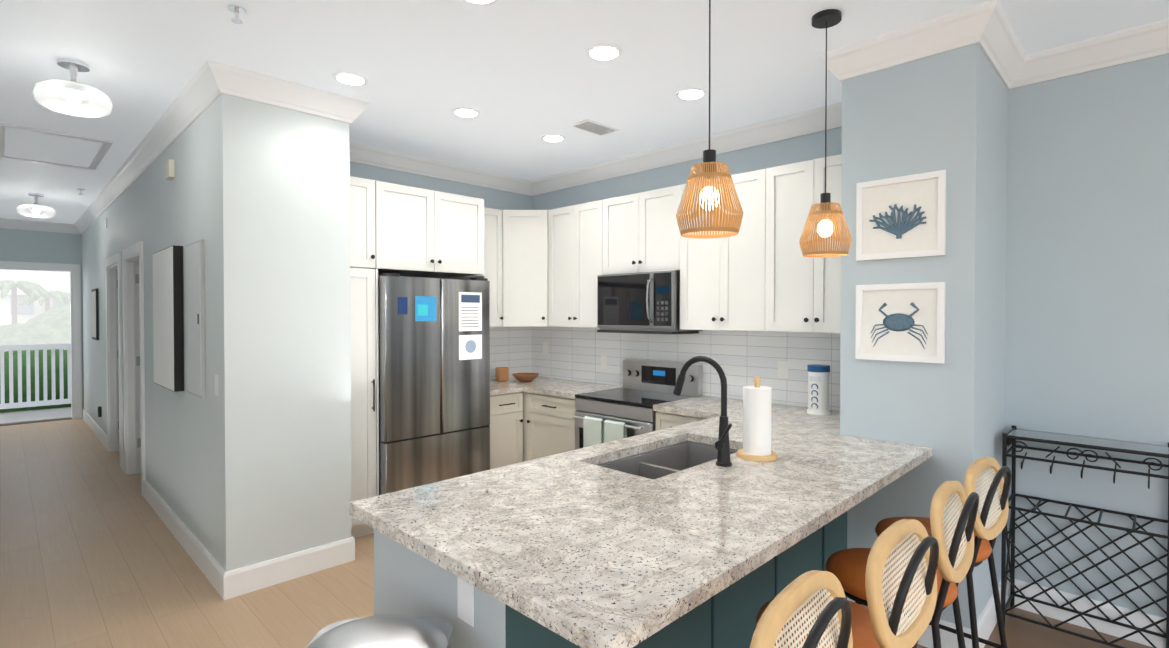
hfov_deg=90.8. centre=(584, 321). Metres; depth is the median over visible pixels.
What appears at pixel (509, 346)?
tile backsplash
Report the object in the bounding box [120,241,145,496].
door frame
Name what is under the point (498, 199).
wall
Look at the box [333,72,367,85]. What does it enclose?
recessed light
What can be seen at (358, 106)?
crown molding
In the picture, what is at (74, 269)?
door frame
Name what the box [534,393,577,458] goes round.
base cabinet
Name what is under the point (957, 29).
crown molding
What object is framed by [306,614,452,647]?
trash can
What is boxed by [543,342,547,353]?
outlet
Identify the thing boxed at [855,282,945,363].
framed picture
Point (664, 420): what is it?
base cabinet
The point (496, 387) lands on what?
countertop
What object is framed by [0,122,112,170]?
attic hatch
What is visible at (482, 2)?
recessed light
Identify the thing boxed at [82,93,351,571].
wall
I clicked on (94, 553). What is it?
floor
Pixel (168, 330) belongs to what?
framed picture
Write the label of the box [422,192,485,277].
upper cabinet
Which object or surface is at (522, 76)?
ceiling
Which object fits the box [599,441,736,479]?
sink
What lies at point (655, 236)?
upper cabinet
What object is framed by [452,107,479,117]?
recessed light
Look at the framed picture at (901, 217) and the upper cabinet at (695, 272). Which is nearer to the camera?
the framed picture at (901, 217)
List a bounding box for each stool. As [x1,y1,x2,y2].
[750,570,852,647]
[756,519,938,647]
[825,481,978,647]
[875,457,1010,647]
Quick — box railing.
[0,343,70,408]
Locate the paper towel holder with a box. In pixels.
[736,377,777,460]
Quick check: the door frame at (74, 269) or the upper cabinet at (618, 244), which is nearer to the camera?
the upper cabinet at (618, 244)
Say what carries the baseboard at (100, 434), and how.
attached to the wall at (268, 223)
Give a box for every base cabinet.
[374,441,846,647]
[489,392,521,468]
[522,391,533,461]
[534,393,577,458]
[656,411,701,430]
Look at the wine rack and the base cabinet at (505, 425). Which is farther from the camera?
the base cabinet at (505, 425)
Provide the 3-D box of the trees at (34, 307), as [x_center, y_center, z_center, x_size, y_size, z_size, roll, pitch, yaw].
[-10.015,-2.598,11.254,0.001,20.000,26.000,1,1,45]
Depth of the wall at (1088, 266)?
2.85 m
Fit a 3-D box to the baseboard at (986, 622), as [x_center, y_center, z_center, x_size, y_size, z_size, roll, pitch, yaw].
[1.973,1.439,2.808,0.016,0.145,0.716,1,1,45]
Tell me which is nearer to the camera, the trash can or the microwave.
the trash can
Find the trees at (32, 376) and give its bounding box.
[0,349,70,412]
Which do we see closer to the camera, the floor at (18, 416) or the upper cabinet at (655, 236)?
the upper cabinet at (655, 236)
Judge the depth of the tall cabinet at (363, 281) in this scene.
3.97 m
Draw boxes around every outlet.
[98,406,101,416]
[457,577,473,626]
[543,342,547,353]
[601,356,606,368]
[778,361,787,378]
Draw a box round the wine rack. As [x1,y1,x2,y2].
[1001,425,1168,647]
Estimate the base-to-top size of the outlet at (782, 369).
0.116 m
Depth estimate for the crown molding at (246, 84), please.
3.31 m
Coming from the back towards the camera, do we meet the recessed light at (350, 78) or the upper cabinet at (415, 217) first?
the upper cabinet at (415, 217)
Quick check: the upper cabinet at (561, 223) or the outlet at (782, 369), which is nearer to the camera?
the outlet at (782, 369)
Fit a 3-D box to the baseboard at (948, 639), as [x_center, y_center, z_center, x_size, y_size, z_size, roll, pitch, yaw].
[1.527,1.439,2.757,0.525,0.145,0.016,1,1,45]
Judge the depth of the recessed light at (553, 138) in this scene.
4.31 m
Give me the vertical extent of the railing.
1.100 m
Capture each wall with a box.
[0,228,83,408]
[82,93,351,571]
[350,162,531,379]
[532,54,1168,617]
[840,43,1007,628]
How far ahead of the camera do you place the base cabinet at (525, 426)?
4.96 m
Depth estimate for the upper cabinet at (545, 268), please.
5.14 m
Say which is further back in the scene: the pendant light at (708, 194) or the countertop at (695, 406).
the countertop at (695, 406)
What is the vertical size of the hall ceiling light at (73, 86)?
0.254 m
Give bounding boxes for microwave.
[597,270,702,333]
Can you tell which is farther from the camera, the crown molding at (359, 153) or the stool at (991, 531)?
the crown molding at (359, 153)
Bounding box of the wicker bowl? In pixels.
[512,373,538,381]
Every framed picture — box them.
[91,288,98,339]
[153,245,183,391]
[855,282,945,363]
[856,170,946,260]
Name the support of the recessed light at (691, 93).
in the ceiling at (522, 76)
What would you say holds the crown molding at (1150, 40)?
attached to the wall at (1088, 266)
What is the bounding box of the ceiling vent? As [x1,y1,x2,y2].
[569,119,618,135]
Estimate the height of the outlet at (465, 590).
0.116 m
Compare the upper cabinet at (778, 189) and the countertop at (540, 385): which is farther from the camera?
the countertop at (540, 385)
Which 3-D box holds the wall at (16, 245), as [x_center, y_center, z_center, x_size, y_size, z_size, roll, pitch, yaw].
[-7.931,0.006,8.219,0.120,2.870,1.410,1,1,45]
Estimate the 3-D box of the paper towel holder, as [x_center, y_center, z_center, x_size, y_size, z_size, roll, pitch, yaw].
[0.751,0.411,2.510,0.176,0.345,0.176,1,1,45]
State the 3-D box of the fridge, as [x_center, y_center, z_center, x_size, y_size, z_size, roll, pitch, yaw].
[-1.302,0.571,4.532,0.679,1.835,0.890,1,1,45]
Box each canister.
[495,367,508,381]
[807,364,829,414]
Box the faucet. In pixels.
[673,356,731,466]
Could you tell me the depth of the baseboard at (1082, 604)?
2.83 m
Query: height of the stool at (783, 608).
1.002 m
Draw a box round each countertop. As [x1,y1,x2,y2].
[349,404,931,647]
[490,380,524,394]
[494,376,622,398]
[653,396,742,415]
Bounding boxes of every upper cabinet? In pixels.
[350,176,385,269]
[378,182,445,276]
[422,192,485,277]
[486,208,501,326]
[502,210,545,326]
[546,205,577,326]
[578,198,609,327]
[606,195,629,274]
[630,185,681,272]
[676,179,709,329]
[710,171,753,330]
[754,162,801,331]
[802,154,841,332]
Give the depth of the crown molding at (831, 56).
2.92 m
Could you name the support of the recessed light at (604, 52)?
in the ceiling at (522, 76)
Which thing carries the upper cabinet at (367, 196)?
attached to the wall at (268, 223)
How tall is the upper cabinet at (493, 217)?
1.040 m
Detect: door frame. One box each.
[0,261,81,425]
[105,252,119,458]
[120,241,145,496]
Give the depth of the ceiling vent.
4.05 m
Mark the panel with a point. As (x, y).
(195, 317)
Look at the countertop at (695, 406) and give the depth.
3.92 m
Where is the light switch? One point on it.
(216, 384)
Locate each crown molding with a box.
[0,218,71,232]
[72,59,231,233]
[232,66,353,123]
[349,142,531,195]
[352,98,368,119]
[532,102,841,195]
[818,50,841,103]
[836,5,979,81]
[976,0,1027,87]
[1007,19,1168,88]
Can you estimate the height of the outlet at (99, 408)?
0.120 m
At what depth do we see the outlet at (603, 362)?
5.12 m
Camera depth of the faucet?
2.35 m
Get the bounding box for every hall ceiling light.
[16,193,55,217]
[33,58,112,117]
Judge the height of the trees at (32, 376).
9.707 m
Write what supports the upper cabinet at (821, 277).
attached to the wall at (1088, 266)
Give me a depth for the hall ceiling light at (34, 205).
6.30 m
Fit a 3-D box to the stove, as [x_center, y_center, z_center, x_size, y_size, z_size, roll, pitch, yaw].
[0.382,0.908,4.411,0.754,1.165,0.705,1,1,45]
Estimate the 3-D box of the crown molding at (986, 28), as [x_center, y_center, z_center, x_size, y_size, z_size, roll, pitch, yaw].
[1.952,-1.294,2.702,0.086,0.128,0.726,1,1,45]
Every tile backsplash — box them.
[490,327,529,379]
[530,327,839,410]
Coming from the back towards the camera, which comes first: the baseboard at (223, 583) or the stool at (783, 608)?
the baseboard at (223, 583)
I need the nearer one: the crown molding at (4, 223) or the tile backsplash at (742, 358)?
the tile backsplash at (742, 358)
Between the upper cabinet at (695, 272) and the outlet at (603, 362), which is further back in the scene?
the outlet at (603, 362)
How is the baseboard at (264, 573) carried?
attached to the wall at (268, 223)
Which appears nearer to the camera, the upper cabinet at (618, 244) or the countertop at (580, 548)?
the countertop at (580, 548)
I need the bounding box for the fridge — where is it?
[378,273,489,494]
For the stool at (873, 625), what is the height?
1.002 m
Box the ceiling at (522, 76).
[0,0,1168,223]
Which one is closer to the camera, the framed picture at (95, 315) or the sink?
the sink
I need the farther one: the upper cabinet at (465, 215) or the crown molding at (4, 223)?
the crown molding at (4, 223)
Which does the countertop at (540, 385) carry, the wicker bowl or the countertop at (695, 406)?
the wicker bowl
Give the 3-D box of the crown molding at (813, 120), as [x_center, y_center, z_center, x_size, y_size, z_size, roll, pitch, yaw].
[0.621,-1.318,4.610,3.330,0.128,0.086,1,1,45]
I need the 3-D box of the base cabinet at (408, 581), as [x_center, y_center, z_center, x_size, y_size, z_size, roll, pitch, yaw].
[0.328,1.073,2.414,0.706,0.886,2.179,1,1,45]
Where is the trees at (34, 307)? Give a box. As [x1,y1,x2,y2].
[0,269,70,351]
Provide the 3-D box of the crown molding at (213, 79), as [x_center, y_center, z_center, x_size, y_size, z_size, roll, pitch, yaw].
[-4.715,-1.333,5.781,7.856,0.128,0.086,1,1,45]
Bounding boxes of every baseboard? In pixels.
[82,409,106,448]
[143,480,233,599]
[222,537,354,596]
[847,597,971,647]
[966,577,1009,647]
[1015,579,1165,647]
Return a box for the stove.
[573,359,701,449]
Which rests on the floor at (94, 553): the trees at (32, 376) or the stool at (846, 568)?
the stool at (846, 568)
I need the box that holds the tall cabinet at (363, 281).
[350,268,378,538]
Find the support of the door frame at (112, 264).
attached to the wall at (268, 223)
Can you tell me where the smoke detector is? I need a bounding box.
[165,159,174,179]
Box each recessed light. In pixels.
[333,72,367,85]
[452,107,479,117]
[462,0,498,5]
[541,134,564,141]
[586,44,621,60]
[676,88,706,99]
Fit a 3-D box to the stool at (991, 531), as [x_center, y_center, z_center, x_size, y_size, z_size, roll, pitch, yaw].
[1.387,1.019,2.292,0.488,1.002,0.455,1,1,45]
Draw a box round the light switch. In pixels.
[215,375,217,395]
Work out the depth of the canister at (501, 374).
5.31 m
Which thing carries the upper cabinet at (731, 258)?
attached to the wall at (1088, 266)
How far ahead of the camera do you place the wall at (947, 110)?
2.73 m
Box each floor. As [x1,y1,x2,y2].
[0,407,70,425]
[0,419,1153,647]
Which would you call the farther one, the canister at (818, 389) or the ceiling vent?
the ceiling vent
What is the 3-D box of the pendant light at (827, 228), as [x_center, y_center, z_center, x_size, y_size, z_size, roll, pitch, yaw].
[1.072,-0.825,2.563,0.218,1.059,0.218,1,1,45]
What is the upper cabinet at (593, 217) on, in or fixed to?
attached to the wall at (1088, 266)
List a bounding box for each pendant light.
[676,0,742,238]
[799,9,851,257]
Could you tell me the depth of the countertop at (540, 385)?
4.95 m
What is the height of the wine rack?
0.962 m
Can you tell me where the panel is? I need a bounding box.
[185,239,205,398]

